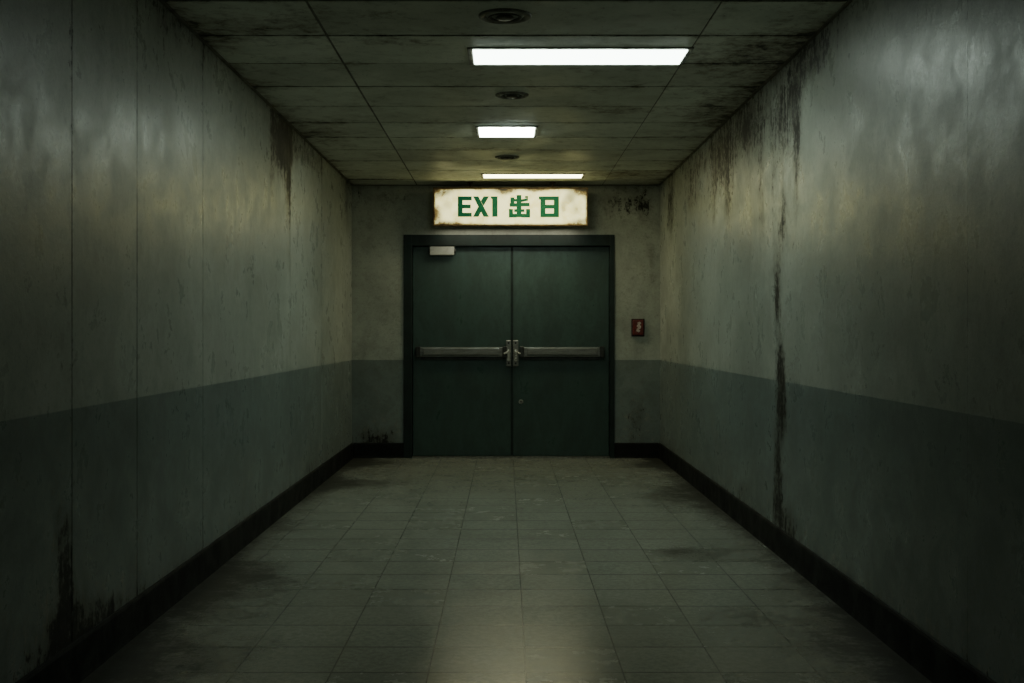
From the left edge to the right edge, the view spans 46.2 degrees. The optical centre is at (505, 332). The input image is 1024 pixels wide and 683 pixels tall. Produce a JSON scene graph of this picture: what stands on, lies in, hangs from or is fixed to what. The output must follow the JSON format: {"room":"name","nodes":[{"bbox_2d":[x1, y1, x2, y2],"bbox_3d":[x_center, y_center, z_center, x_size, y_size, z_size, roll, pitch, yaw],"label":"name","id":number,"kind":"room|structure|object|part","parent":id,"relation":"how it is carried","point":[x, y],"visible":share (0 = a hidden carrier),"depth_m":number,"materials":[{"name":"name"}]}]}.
{"room":"exit corridor","nodes":[
{"label":"exit corridor","id":0,"kind":"room"},
{"bbox_2d":[0,0,351,682],"bbox_3d":[-1.492,-0.111,4.285,0.014,2.632,14.570,0,0,0],"label":"wall","id":1,"kind":"structure","parent":0,"point":[176,257],"depth_m":4.88,"materials":[{"name":"paint"}]},
{"bbox_2d":[15,443,352,682],"bbox_3d":[-1.477,1.131,4.285,0.016,0.147,14.570,0,0,0],"label":"baseboard","id":2,"kind":"structure","parent":1,"relation":"attached to","point":[85,654],"depth_m":5.19,"materials":[{"name":"black rubber"}]},
{"bbox_2d":[80,458,931,682],"bbox_3d":[0.000,1.212,4.385,2.970,0.014,14.770,0,0,0],"label":"floor","id":3,"kind":"structure","parent":0,"point":[391,570],"depth_m":5.49,"materials":[{"name":"tile"}]},
{"bbox_2d":[412,456,609,457],"bbox_3d":[0.048,1.199,11.630,1.905,0.012,0.160,0,0,0],"label":"threshold","id":4,"kind":"object","parent":3,"relation":"on","point":[412,456],"visible":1,"depth_m":11.55,"materials":[{"name":"metal"}]},
{"bbox_2d":[164,0,847,184],"bbox_3d":[0.000,-1.437,4.385,3.010,0.020,14.770,0,0,0],"label":"ceiling","id":5,"kind":"structure","parent":0,"point":[388,92],"depth_m":6.66,"materials":[{"name":"grey tile"}]},
{"bbox_2d":[478,8,531,23],"bbox_3d":[-0.005,-1.419,5.400,0.240,0.021,0.240,0,0,0],"label":"ceiling vent","id":6,"kind":"object","parent":5,"relation":"in","point":[500,19],"visible":1,"depth_m":5.37,"materials":[{"name":"metal"}]},
{"bbox_2d":[475,126,537,136],"bbox_3d":[0.005,-1.423,8.485,0.434,0.016,0.414,0,0,0],"label":"recessed light","id":7,"kind":"object","parent":5,"relation":"in","point":[481,131],"visible":1,"depth_m":8.43,"materials":[{"name":"white plastic"}]},
{"bbox_2d":[495,155,518,159],"bbox_3d":[0.010,-1.419,9.730,0.200,0.021,0.200,0,0,0],"label":"ceiling vent","id":8,"kind":"object","parent":5,"relation":"in","point":[502,157],"visible":1,"depth_m":9.69,"materials":[{"name":"metal"}]},
{"bbox_2d":[433,182,587,226],"bbox_3d":[0.042,-1.218,11.362,1.460,0.420,0.136,0,0,0],"label":"exit sign","id":9,"kind":"object","parent":5,"relation":"hanging from","point":[469,206],"visible":1,"depth_m":11.30,"materials":[{"name":"white plastic"}]},
{"bbox_2d":[495,91,528,98],"bbox_3d":[0.036,-1.419,7.190,0.200,0.021,0.200,0,0,0],"label":"ceiling vent","id":10,"kind":"object","parent":5,"relation":"in","point":[510,94],"visible":1,"depth_m":7.16,"materials":[{"name":"metal"}]},
{"bbox_2d":[481,174,584,177],"bbox_3d":[0.242,-1.425,10.880,0.939,0.011,0.284,0,0,0],"label":"recessed light","id":11,"kind":"object","parent":5,"relation":"in","point":[482,175],"visible":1,"depth_m":10.83,"materials":[{"name":"white plastic"}]},
{"bbox_2d":[467,47,693,64],"bbox_3d":[0.373,-1.423,6.175,1.134,0.016,0.362,0,0,0],"label":"recessed light","id":12,"kind":"object","parent":5,"relation":"in","point":[476,55],"visible":1,"depth_m":6.12,"materials":[{"name":"white plastic"}]},
{"bbox_2d":[352,186,659,443],"bbox_3d":[0.000,-0.111,11.670,2.970,2.632,0.200,0,0,0],"label":"wall","id":13,"kind":"structure","parent":0,"point":[382,216],"depth_m":11.57,"materials":[{"name":"paint"}]},
{"bbox_2d":[413,246,511,455],"bbox_3d":[-0.423,0.175,11.591,0.956,2.029,0.138,0,0,0],"label":"door","id":14,"kind":"structure","parent":13,"relation":"in","point":[462,342],"depth_m":11.62,"materials":[{"name":"green paint"}]},
{"bbox_3d":[-0.430,0.178,11.559,0.736,0.063,0.032,0,0,0],"label":"touch rail","id":15,"kind":"part","parent":14,"relation":"part of","materials":[{"name":"metal"}]},
{"bbox_3d":[-0.430,0.245,11.605,0.796,0.029,0.020,0,0,0],"label":"mounting plate","id":16,"kind":"part","parent":14,"relation":"part of","materials":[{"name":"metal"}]},
{"bbox_3d":[0.009,0.214,11.546,0.065,0.111,0.048,0,0,0],"label":"latch lever","id":17,"kind":"part","parent":14,"relation":"part of","materials":[{"name":"metal"}]},
{"bbox_2d":[353,443,658,457],"bbox_3d":[0.000,1.131,11.562,2.938,0.147,0.016,0,0,0],"label":"baseboard","id":18,"kind":"structure","parent":13,"relation":"attached to","point":[360,450],"depth_m":11.56,"materials":[{"name":"black rubber"}]},
{"bbox_2d":[404,235,613,457],"bbox_3d":[0.029,0.129,11.647,2.032,2.152,0.186,0,0,0],"label":"door frame","id":19,"kind":"structure","parent":13,"relation":"attached to","point":[410,241],"depth_m":11.55,"materials":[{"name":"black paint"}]},
{"bbox_2d":[511,247,608,455],"bbox_3d":[0.521,0.176,11.591,0.950,2.025,0.138,0,0,0],"label":"door","id":20,"kind":"structure","parent":13,"relation":"in","point":[560,295],"depth_m":11.62,"materials":[{"name":"green paint"}]},
{"bbox_3d":[0.109,0.214,11.546,0.065,0.111,0.048,0,0,0],"label":"latch lever","id":21,"kind":"part","parent":20,"relation":"part of","materials":[{"name":"metal"}]},
{"bbox_3d":[0.538,0.178,11.559,0.673,0.063,0.032,0,0,0],"label":"touch rail","id":22,"kind":"part","parent":20,"relation":"part of","materials":[{"name":"metal"}]},
{"bbox_3d":[0.538,0.245,11.605,0.733,0.029,0.020,0,0,0],"label":"mounting plate","id":23,"kind":"part","parent":20,"relation":"part of","materials":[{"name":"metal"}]},
{"bbox_2d":[631,319,643,335],"bbox_3d":[1.271,-0.052,11.549,0.126,0.170,0.049,0,0,0],"label":"fire alarm box","id":24,"kind":"object","parent":13,"relation":"attached to","point":[637,325],"visible":1,"depth_m":11.53,"materials":[{"name":"red plastic"}]},
{"bbox_2d":[660,0,1023,682],"bbox_3d":[1.492,-0.111,4.285,0.014,2.632,14.570,0,0,0],"label":"wall","id":25,"kind":"structure","parent":0,"point":[842,259],"depth_m":4.80,"materials":[{"name":"paint"}]},
{"bbox_2d":[159,0,852,185],"bbox_3d":[0.000,-1.424,4.285,2.970,0.006,14.570,0,0,0],"label":"trim","id":26,"kind":"structure","parent":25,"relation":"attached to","point":[163,2],"depth_m":7.12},
{"bbox_2d":[659,443,996,682],"bbox_3d":[1.477,1.131,4.285,0.016,0.147,14.570,0,0,0],"label":"baseboard","id":27,"kind":"structure","parent":25,"relation":"attached to","point":[926,654],"depth_m":5.18,"materials":[{"name":"black rubber"}]}
]}

